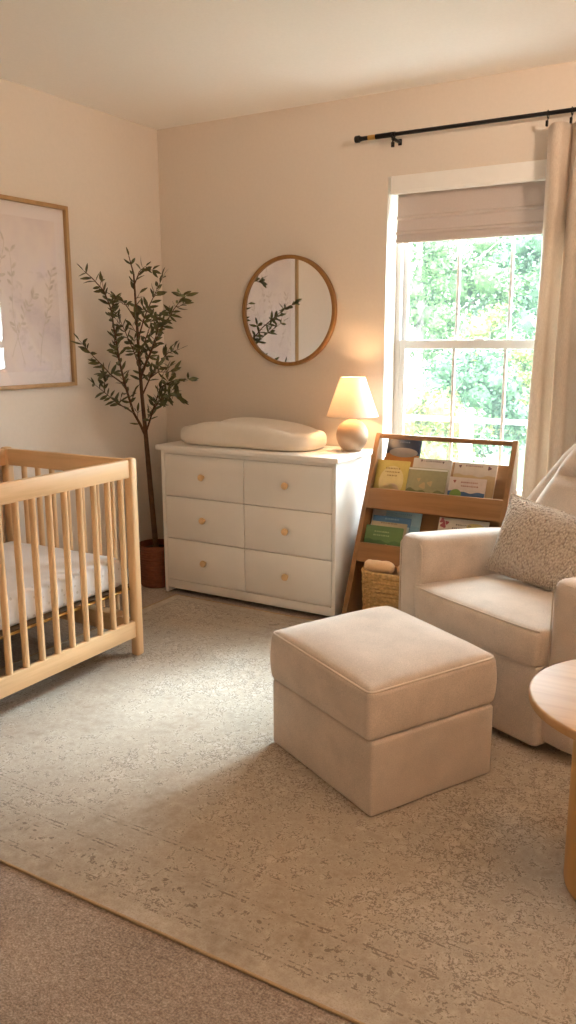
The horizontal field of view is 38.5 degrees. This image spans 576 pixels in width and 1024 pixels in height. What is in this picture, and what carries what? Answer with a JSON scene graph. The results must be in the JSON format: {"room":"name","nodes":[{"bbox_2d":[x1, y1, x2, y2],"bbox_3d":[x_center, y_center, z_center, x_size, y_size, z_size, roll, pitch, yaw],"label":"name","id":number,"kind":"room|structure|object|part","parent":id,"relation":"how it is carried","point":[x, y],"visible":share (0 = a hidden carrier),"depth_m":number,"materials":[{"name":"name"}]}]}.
{"room":"bedroom","nodes":[
{"label":"bedroom","id":0,"kind":"room"},
{"bbox_2d":[0,78,166,569],"bbox_3d":[-2.186,-0.490,2.962,0.200,2.662,5.650,7,14,30],"label":"wall","id":1,"kind":"structure","parent":0,"point":[99,165],"depth_m":4.54,"materials":[{"name":"paint"}]},
{"bbox_2d":[0,194,77,390],"bbox_3d":[-1.375,-1.060,4.016,0.031,0.920,0.872,7,14,30],"label":"framed picture","id":2,"kind":"object","parent":1,"relation":"attached to","point":[37,330],"visible":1,"depth_m":4.18,"materials":[{"name":"beige paper"}]},
{"bbox_2d":[0,213,62,372],"bbox_3d":[-1.380,-1.061,4.019,0.002,0.750,0.702,7,14,30],"label":"art print","id":3,"kind":"object","parent":2,"relation":"attached to","point":[31,312],"depth_m":4.15},
{"bbox_2d":[0,583,354,1023],"bbox_3d":[0.320,1.166,1.802,6.006,0.120,5.650,7,14,30],"label":"floor","id":4,"kind":"structure","parent":0,"point":[65,958],"depth_m":1.94,"materials":[{"name":"carpet"}]},
{"bbox_2d":[71,247,198,587],"bbox_3d":[-0.743,-0.458,4.575,0.661,1.933,0.604,7,14,30],"label":"tree","id":5,"kind":"object","parent":4,"relation":"on","point":[152,556],"visible":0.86,"depth_m":4.58,"materials":[{"name":"leaves"},{"name":"bark"},{"name":"wicker"}]},
{"bbox_3d":[-0.794,0.311,4.994,0.226,0.256,0.226,7,14,30],"label":"planter","id":6,"kind":"part","parent":5,"relation":"part of","materials":[{"name":"brown wicker"}]},
{"bbox_2d":[155,440,372,616],"bbox_3d":[-0.142,0.063,4.671,1.168,0.870,0.448,7,14,30],"label":"dresser","id":7,"kind":"object","parent":4,"relation":"on","point":[268,527],"visible":0.91,"depth_m":4.45,"materials":[{"name":"white wood"}]},
{"bbox_3d":[-0.481,-0.191,4.575,0.039,0.039,0.032,7,14,30],"label":"knob","id":8,"kind":"part","parent":7,"relation":"part of","materials":[{"name":"brown wood"}]},
{"bbox_3d":[-0.481,0.050,4.625,0.039,0.039,0.032,7,14,30],"label":"knob","id":9,"kind":"part","parent":7,"relation":"part of","materials":[{"name":"brown wood"}]},
{"bbox_3d":[-0.480,0.293,4.676,0.039,0.039,0.032,7,14,30],"label":"knob","id":10,"kind":"part","parent":7,"relation":"part of","materials":[{"name":"brown wood"}]},
{"bbox_3d":[-0.468,-0.190,4.598,0.536,0.240,0.020,7,14,30],"label":"drawer","id":11,"kind":"part","parent":7,"relation":"part of","materials":[{"name":"white wood"}]},
{"bbox_3d":[-0.467,0.050,4.648,0.536,0.244,0.020,7,14,30],"label":"drawer","id":12,"kind":"part","parent":7,"relation":"part of","materials":[{"name":"white wood"}]},
{"bbox_3d":[-0.467,0.294,4.699,0.536,0.245,0.020,7,14,30],"label":"drawer","id":13,"kind":"part","parent":7,"relation":"part of","materials":[{"name":"white wood"}]},
{"bbox_2d":[181,417,326,450],"bbox_3d":[-0.204,-0.445,4.626,0.885,0.140,0.362,7,14,30],"label":"changing pad","id":14,"kind":"object","parent":7,"relation":"on","point":[241,432],"visible":1,"depth_m":4.48,"materials":[{"name":"plastic"}]},
{"bbox_3d":[-0.015,0.348,4.408,0.039,0.039,0.032,7,14,30],"label":"knob","id":15,"kind":"part","parent":7,"relation":"part of","materials":[{"name":"brown wood"}]},
{"bbox_3d":[-0.016,0.105,4.357,0.039,0.039,0.032,7,14,30],"label":"knob","id":16,"kind":"part","parent":7,"relation":"part of","materials":[{"name":"brown wood"}]},
{"bbox_3d":[-0.017,-0.136,4.307,0.039,0.039,0.032,7,14,30],"label":"knob","id":17,"kind":"part","parent":7,"relation":"part of","materials":[{"name":"brown wood"}]},
{"bbox_3d":[-0.003,0.105,4.380,0.536,0.244,0.020,7,14,30],"label":"drawer","id":18,"kind":"part","parent":7,"relation":"part of","materials":[{"name":"white wood"}]},
{"bbox_3d":[-0.003,-0.136,4.330,0.536,0.240,0.020,7,14,30],"label":"drawer","id":19,"kind":"part","parent":7,"relation":"part of","materials":[{"name":"white wood"}]},
{"bbox_3d":[-0.002,0.348,4.431,0.536,0.245,0.020,7,14,30],"label":"drawer","id":20,"kind":"part","parent":7,"relation":"part of","materials":[{"name":"white wood"}]},
{"bbox_2d":[326,377,377,451],"bbox_3d":[0.340,-0.516,4.354,0.276,0.388,0.276,7,14,30],"label":"table lamp","id":21,"kind":"object","parent":7,"relation":"on","point":[352,400],"visible":1,"depth_m":4.27,"materials":[{"name":"ceramic"}]},
{"bbox_3d":[0.340,-0.508,4.356,0.276,0.005,0.276,7,14,30],"label":"shade trim","id":22,"kind":"part","parent":21,"relation":"part of","materials":[{"name":"fabric"}]},
{"bbox_3d":[0.340,-0.606,4.335,0.272,0.200,0.272,7,14,30],"label":"lamp shade","id":23,"kind":"part","parent":21,"relation":"part of","materials":[{"name":"fabric"}]},
{"bbox_2d":[0,594,575,1023],"bbox_3d":[0.043,0.826,3.116,2.925,0.009,2.242,7,14,30],"label":"area rug","id":24,"kind":"object","parent":4,"relation":"on","point":[154,789],"visible":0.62,"depth_m":2.43,"materials":[{"name":"beige carpet"}]},
{"bbox_2d":[0,446,143,698],"bbox_3d":[-1.397,0.297,3.403,0.844,0.937,1.415,7,14,30],"label":"crib","id":25,"kind":"object","parent":24,"relation":"on","point":[78,472],"visible":0.91,"depth_m":3.53,"materials":[{"name":"brown wood"}]},
{"bbox_3d":[-1.743,-0.155,3.516,0.028,0.082,1.331,7,14,30],"label":"rail","id":26,"kind":"part","parent":25,"relation":"part of","materials":[{"name":"brown wood"}]},
{"bbox_3d":[-1.394,0.135,4.179,0.046,0.937,0.046,7,14,30],"label":"post","id":27,"kind":"part","parent":25,"relation":"part of","materials":[{"name":"brown wood"}]},
{"bbox_2d":[0,541,120,629],"bbox_3d":[-1.401,0.347,3.416,0.732,0.151,1.312,7,14,30],"label":"mattress","id":28,"kind":"object","parent":25,"relation":"on","point":[9,555],"visible":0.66,"depth_m":3.55,"materials":[{"name":"white fabric"}]},
{"bbox_3d":[-1.055,-0.074,3.119,0.028,0.082,1.331,7,14,30],"label":"rail","id":29,"kind":"part","parent":25,"relation":"part of","materials":[{"name":"brown wood"}]},
{"bbox_3d":[-1.068,0.472,3.242,0.012,0.012,1.335,7,14,30],"label":"support rail","id":30,"kind":"part","parent":25,"relation":"part of","materials":[{"name":"gold metal"}]},
{"bbox_3d":[-1.051,-0.236,3.895,0.760,0.082,0.028,7,14,30],"label":"rail","id":31,"kind":"part","parent":25,"relation":"part of","materials":[{"name":"brown wood"}]},
{"bbox_3d":[-1.053,0.659,3.272,0.028,0.080,1.331,7,14,30],"label":"rail","id":32,"kind":"part","parent":25,"relation":"part of","materials":[{"name":"brown wood"}]},
{"bbox_3d":[-1.049,0.497,4.048,0.760,0.080,0.028,7,14,30],"label":"rail","id":33,"kind":"part","parent":25,"relation":"part of","materials":[{"name":"brown wood"}]},
{"bbox_3d":[-0.706,0.213,3.781,0.046,0.930,0.046,7,14,30],"label":"post","id":34,"kind":"part","parent":25,"relation":"part of","materials":[{"name":"brown wood"}]},
{"bbox_2d":[270,606,496,815],"bbox_3d":[0.316,0.640,2.868,0.544,0.461,0.592,-7,14,-31],"label":"ottoman","id":35,"kind":"object","parent":24,"relation":"on","point":[387,706],"visible":1,"depth_m":2.67,"materials":[{"name":"fabric"}]},
{"bbox_2d":[270,606,496,740],"bbox_3d":[0.315,0.519,2.843,0.544,0.213,0.592,-7,14,-31],"label":"cushion","id":36,"kind":"object","parent":35,"relation":"on","point":[382,673],"depth_m":2.67,"materials":[{"name":"fabric"}]},
{"bbox_2d":[342,433,518,613],"bbox_3d":[0.705,0.118,4.133,0.750,0.957,0.483,7,14,30],"label":"rack","id":37,"kind":"object","parent":24,"relation":"on","point":[433,506],"visible":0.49,"depth_m":4.19,"materials":[{"name":"brown wood"}]},
{"bbox_3d":[0.381,0.086,4.295,0.025,0.957,0.440,7,14,30],"label":"panel","id":38,"kind":"part","parent":37,"relation":"part of","materials":[{"name":"brown wood"}]},
{"bbox_2d":[371,509,386,522],"bbox_3d":[0.509,0.110,4.305,0.183,0.224,0.104,7,14,30],"label":"picture book","id":39,"kind":"object","parent":37,"relation":"in","point":[375,511],"visible":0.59,"depth_m":4.35,"materials":[{"name":"paper"}]},
{"bbox_2d":[361,566,400,609],"bbox_3d":[0.594,0.428,4.192,0.434,0.279,0.249,7,14,30],"label":"storage basket","id":40,"kind":"object","parent":37,"relation":"on","point":[377,591],"visible":0.34,"depth_m":4.13,"materials":[{"name":"brown wicker"}]},
{"bbox_2d":[364,559,394,573],"bbox_3d":[0.460,0.275,4.150,0.165,0.067,0.068,7,14,30],"label":"cloth","id":41,"kind":"object","parent":40,"relation":"in","point":[386,567],"visible":0.99,"depth_m":4.12,"materials":[{"name":"beige fabric"}]},
{"bbox_2d":[364,524,403,546],"bbox_3d":[0.484,0.157,4.236,0.204,0.160,0.076,7,14,30],"label":"picture book","id":42,"kind":"object","parent":37,"relation":"in","point":[376,534],"visible":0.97,"depth_m":4.24,"materials":[{"name":"paper"}]},
{"bbox_2d":[371,520,407,538],"bbox_3d":[0.506,0.146,4.243,0.196,0.177,0.083,7,14,30],"label":"picture book","id":43,"kind":"object","parent":37,"relation":"in","point":[379,523],"visible":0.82,"depth_m":4.24,"materials":[{"name":"paper"}]},
{"bbox_2d":[373,459,410,490],"bbox_3d":[0.534,-0.153,4.299,0.179,0.222,0.103,7,14,30],"label":"picture book","id":44,"kind":"object","parent":37,"relation":"in","point":[390,474],"visible":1,"depth_m":4.30,"materials":[{"name":"paper"}]},
{"bbox_2d":[379,466,402,489],"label":"picture","id":45,"kind":"object","parent":44,"relation":"attached to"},
{"bbox_2d":[384,483,398,489],"bbox_3d":[0.533,-0.122,4.285,0.090,0.060,0.001,7,-10,30],"label":"picture","id":46,"kind":"object","parent":44,"relation":"attached to","point":[395,485],"depth_m":4.28},
{"bbox_2d":[373,515,411,533],"bbox_3d":[0.519,0.130,4.258,0.210,0.202,0.095,7,14,30],"label":"picture book","id":47,"kind":"object","parent":37,"relation":"in","point":[407,521],"visible":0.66,"depth_m":4.26,"materials":[{"name":"paper"}]},
{"bbox_2d":[385,439,422,466],"bbox_3d":[0.589,-0.216,4.342,0.188,0.328,0.150,7,14,30],"label":"picture book","id":48,"kind":"object","parent":37,"relation":"in","point":[397,449],"visible":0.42,"depth_m":4.35,"materials":[{"name":"paper"}]},
{"bbox_2d":[390,448,417,456],"bbox_3d":[0.609,-0.313,4.349,0.160,0.052,0.001,7,-10,30],"label":"picture","id":49,"kind":"object","parent":48,"relation":"attached to","point":[399,452],"depth_m":4.35},
{"bbox_2d":[386,510,422,532],"bbox_3d":[0.578,0.119,4.248,0.195,0.228,0.106,7,14,30],"label":"picture book","id":50,"kind":"object","parent":37,"relation":"in","point":[416,518],"visible":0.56,"depth_m":4.23,"materials":[{"name":"paper"}]},
{"bbox_2d":[405,467,448,493],"bbox_3d":[0.700,-0.121,4.204,0.208,0.196,0.092,7,14,30],"label":"picture book","id":51,"kind":"object","parent":37,"relation":"in","point":[427,480],"visible":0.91,"depth_m":4.20,"materials":[{"name":"paper"}]},
{"bbox_2d":[413,458,452,494],"bbox_3d":[0.724,-0.148,4.232,0.208,0.238,0.110,7,14,30],"label":"picture book","id":52,"kind":"object","parent":37,"relation":"on","point":[418,462],"visible":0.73,"depth_m":4.23,"materials":[{"name":"paper"}]},
{"bbox_3d":[0.743,0.130,4.202,0.700,0.257,0.123,7,14,30],"label":"panel","id":53,"kind":"part","parent":37,"relation":"part of","materials":[{"name":"brown wood"}]},
{"bbox_3d":[0.797,-0.136,4.242,0.700,0.240,0.116,7,14,30],"label":"panel","id":54,"kind":"part","parent":37,"relation":"part of","materials":[{"name":"brown wood"}]},
{"bbox_3d":[0.795,-0.368,4.191,0.700,0.025,0.020,7,14,30],"label":"rail","id":55,"kind":"part","parent":37,"relation":"part of","materials":[{"name":"brown wood"}]},
{"bbox_2d":[437,517,489,530],"bbox_3d":[0.847,0.158,4.056,0.252,0.230,0.106,7,14,30],"label":"picture book","id":56,"kind":"object","parent":37,"relation":"in","point":[444,523],"visible":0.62,"depth_m":4.08,"materials":[{"name":"paper"}]},
{"bbox_2d":[467,524,483,527],"bbox_3d":[0.916,0.077,4.034,0.090,0.036,0.001,7,-10,30],"label":"picture","id":57,"kind":"object","parent":56,"relation":"attached to","point":[472,525],"depth_m":4.04},
{"bbox_2d":[447,477,486,497],"bbox_3d":[0.881,-0.083,4.090,0.188,0.166,0.079,7,14,30],"label":"picture book","id":58,"kind":"object","parent":37,"relation":"in","point":[458,486],"visible":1,"depth_m":4.09,"materials":[{"name":"paper"}]},
{"bbox_2d":[449,489,460,495],"bbox_3d":[0.833,-0.089,4.112,0.060,0.052,0.001,7,-10,30],"label":"picture","id":59,"kind":"object","parent":58,"relation":"attached to","point":[456,492],"depth_m":4.11},
{"bbox_2d":[453,462,497,498],"bbox_3d":[0.921,-0.122,4.118,0.218,0.232,0.108,7,14,30],"label":"picture book","id":60,"kind":"object","parent":37,"relation":"on","point":[488,472],"visible":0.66,"depth_m":4.11,"materials":[{"name":"paper"}]},
{"bbox_3d":[1.006,0.159,3.935,0.025,0.957,0.440,7,14,30],"label":"panel","id":61,"kind":"part","parent":37,"relation":"part of","materials":[{"name":"brown wood"}]},
{"bbox_2d":[398,443,575,754],"bbox_3d":[1.060,0.223,3.308,0.943,1.094,0.976,-7,14,-31],"label":"armchair","id":62,"kind":"object","parent":24,"relation":"on","point":[445,584],"visible":0.66,"depth_m":3.13,"materials":[{"name":"fabric"}]},
{"bbox_3d":[0.820,0.365,3.629,0.715,0.617,0.259,-5,13,-22],"label":"arm","id":63,"kind":"part","parent":62,"relation":"part of","materials":[{"name":"fabric"}]},
{"bbox_2d":[414,574,554,666],"bbox_3d":[0.914,0.389,3.249,0.596,0.158,0.672,-7,14,-31],"label":"seat cushion","id":64,"kind":"object","parent":62,"relation":"on","point":[508,618],"depth_m":3.10,"materials":[{"name":"fabric"}]},
{"bbox_2d":[484,493,575,591],"bbox_3d":[1.069,0.157,3.306,0.177,0.386,0.597,-9,15,-37],"label":"lumbar pillow","id":65,"kind":"object","parent":62,"relation":"on","point":[535,545],"visible":0.93,"depth_m":3.31,"materials":[{"name":"fabric"}]},
{"bbox_2d":[536,447,575,514],"bbox_3d":[1.264,0.006,3.392,0.319,0.655,0.640,-7,14,-31],"label":"cushion","id":66,"kind":"object","parent":62,"relation":"on","point":[557,490],"depth_m":3.49,"materials":[{"name":"fabric"}]},
{"bbox_3d":[1.211,0.492,3.014,0.715,0.617,0.259,-10,15,-40],"label":"arm","id":67,"kind":"part","parent":62,"relation":"part of","materials":[{"name":"fabric"}]},
{"bbox_2d":[528,660,575,899],"bbox_3d":[0.925,0.746,2.151,0.600,0.543,0.600,7,14,30],"label":"side table","id":68,"kind":"object","parent":24,"relation":"on","point":[552,691],"visible":1,"depth_m":2.16,"materials":[{"name":"brown wood"}]},
{"bbox_2d":[0,0,575,129],"bbox_3d":[0.311,-1.558,1.234,6.006,0.120,5.650,7,14,30],"label":"ceiling","id":69,"kind":"structure","parent":0,"point":[155,64],"depth_m":3.50,"materials":[{"name":"paint"}]},
{"bbox_2d":[157,61,575,459],"bbox_3d":[1.699,-0.679,3.816,5.606,2.662,0.200,7,14,30],"label":"wall","id":70,"kind":"structure","parent":0,"point":[239,194],"depth_m":4.48,"materials":[{"name":"paint"}]},
{"bbox_2d":[242,255,336,365],"bbox_3d":[0.000,-1.122,4.607,0.604,0.604,0.028,7,14,30],"label":"wall mirror","id":71,"kind":"object","parent":70,"relation":"attached to","point":[289,305],"visible":1,"depth_m":4.60,"materials":[{"name":"brown wood"}]},
{"bbox_2d":[393,195,533,496],"bbox_3d":[0.961,-0.852,4.212,0.997,1.682,0.216,7,14,30],"label":"window","id":72,"kind":"structure","parent":70,"relation":"in","point":[402,343],"depth_m":4.39,"materials":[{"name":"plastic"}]},
{"bbox_3d":[1.000,-0.875,4.274,0.937,1.662,0.063,7,14,30],"label":"frame","id":73,"kind":"part","parent":72,"relation":"part of","materials":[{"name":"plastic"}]},
{"bbox_3d":[1.006,-1.256,4.208,0.881,0.834,0.026,7,14,30],"label":"sash","id":74,"kind":"part","parent":72,"relation":"part of","materials":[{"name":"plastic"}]},
{"bbox_3d":[0.993,-0.488,4.342,0.881,0.820,0.026,7,14,30],"label":"sash","id":75,"kind":"part","parent":72,"relation":"part of","materials":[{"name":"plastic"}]},
{"bbox_2d":[390,159,546,243],"bbox_3d":[0.931,-1.504,4.018,0.903,0.322,0.095,7,14,30],"label":"roman shade","id":76,"kind":"object","parent":72,"relation":"attached to","point":[501,200],"visible":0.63,"depth_m":4.04,"materials":[{"name":"fabric"}]},
{"bbox_2d":[354,107,575,146],"bbox_3d":[1.208,-1.762,3.696,1.978,0.075,0.118,7,14,30],"label":"curtain rod","id":77,"kind":"object","parent":70,"relation":"attached to","point":[357,139],"visible":1,"depth_m":3.89,"materials":[{"name":"black metal"}]},
{"bbox_2d":[522,106,575,498],"bbox_3d":[1.456,-0.570,3.738,0.775,2.421,0.160,7,14,30],"label":"curtain","id":78,"kind":"object","parent":77,"relation":"hanging from","point":[551,423],"visible":0.54,"depth_m":3.78,"materials":[{"name":"fabric"}]},
{"label":"outside","id":79,"kind":"structure","parent":0,"visible":0},
{"bbox_2d":[405,366,525,489],"bbox_3d":[9.914,-4.424,31.351,65.000,0.200,55.500,7,14,30],"label":"ground","id":80,"kind":"structure","parent":79,"point":[491,459],"depth_m":14.50,"materials":[{"name":"white"}]},
{"bbox_2d":[404,380,479,461],"bbox_3d":[1.117,-0.316,7.160,1.131,1.693,1.174,7,14,30],"label":"shrub","id":81,"kind":"object","parent":80,"relation":"on","point":[433,404],"visible":0.3,"depth_m":6.78,"materials":[{"name":"green plant"}]},
{"bbox_2d":[406,240,488,398],"bbox_3d":[2.609,-4.316,16.938,2.264,5.523,1.977,-5,13,-22],"label":"tree","id":82,"kind":"object","parent":80,"relation":"on","point":[427,262],"visible":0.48,"depth_m":16.80,"materials":[{"name":"green plant"}]},
{"bbox_2d":[409,380,497,462],"bbox_3d":[1.524,-0.524,8.348,1.291,1.612,1.216,-4,12,-16],"label":"shrub","id":83,"kind":"object","parent":80,"relation":"on","point":[477,434],"visible":0.07,"depth_m":8.12,"materials":[{"name":"green plant"}]},
{"bbox_2d":[405,413,527,462],"bbox_3d":[1.317,-0.006,6.204,5.200,1.470,0.080,7,14,30],"label":"fence","id":84,"kind":"object","parent":80,"relation":"on","point":[466,420],"visible":0.16,"depth_m":6.06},
{"bbox_3d":[1.317,-0.006,6.204,0.080,1.470,0.080,7,14,30],"label":"post","id":85,"kind":"part","parent":84,"relation":"part of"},
{"bbox_3d":[1.315,-0.676,6.064,5.200,0.036,0.040,7,14,30],"label":"rail","id":86,"kind":"part","parent":84,"relation":"part of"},
{"bbox_2d":[408,237,531,386],"bbox_3d":[3.965,-5.307,20.316,3.818,6.075,3.615,11,16,42],"label":"tree","id":87,"kind":"object","parent":80,"relation":"on","point":[484,281],"visible":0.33,"depth_m":19.60,"materials":[{"name":"green plant"}]},
{"bbox_2d":[414,331,528,461],"bbox_3d":[2.129,-1.116,9.975,1.779,2.103,1.626,7,14,30],"label":"tree","id":88,"kind":"object","parent":80,"relation":"on","point":[489,361],"visible":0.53,"depth_m":9.46,"materials":[{"name":"green plant"}]},
{"bbox_2d":[427,302,532,463],"bbox_3d":[2.873,-1.727,11.896,1.523,2.509,1.415,-8,14,-35],"label":"shrub","id":89,"kind":"object","parent":80,"relation":"on","point":[479,327],"visible":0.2,"depth_m":11.53,"materials":[{"name":"green plant"}]},
{"bbox_2d":[424,234,541,339],"bbox_3d":[6.342,-6.441,24.284,5.412,6.662,4.509,-5,13,-22],"label":"tree","id":90,"kind":"object","parent":80,"relation":"on","point":[528,248],"visible":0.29,"depth_m":23.23,"materials":[{"name":"green plant"}]},
{"bbox_2d":[461,247,539,388],"bbox_3d":[8.573,-8.166,29.076,5.578,8.070,5.702,7,14,30],"label":"tree","id":91,"kind":"object","parent":80,"relation":"on","point":[528,277],"visible":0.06,"depth_m":27.55,"materials":[{"name":"green plant"}]},
{"bbox_2d":[499,330,534,460],"bbox_3d":[3.834,-1.930,13.640,1.561,2.191,1.623,0,12,0],"label":"shrub","id":92,"kind":"object","parent":80,"relation":"on","point":[524,365],"visible":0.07,"depth_m":13.33,"materials":[{"name":"green plant"}]}
]}

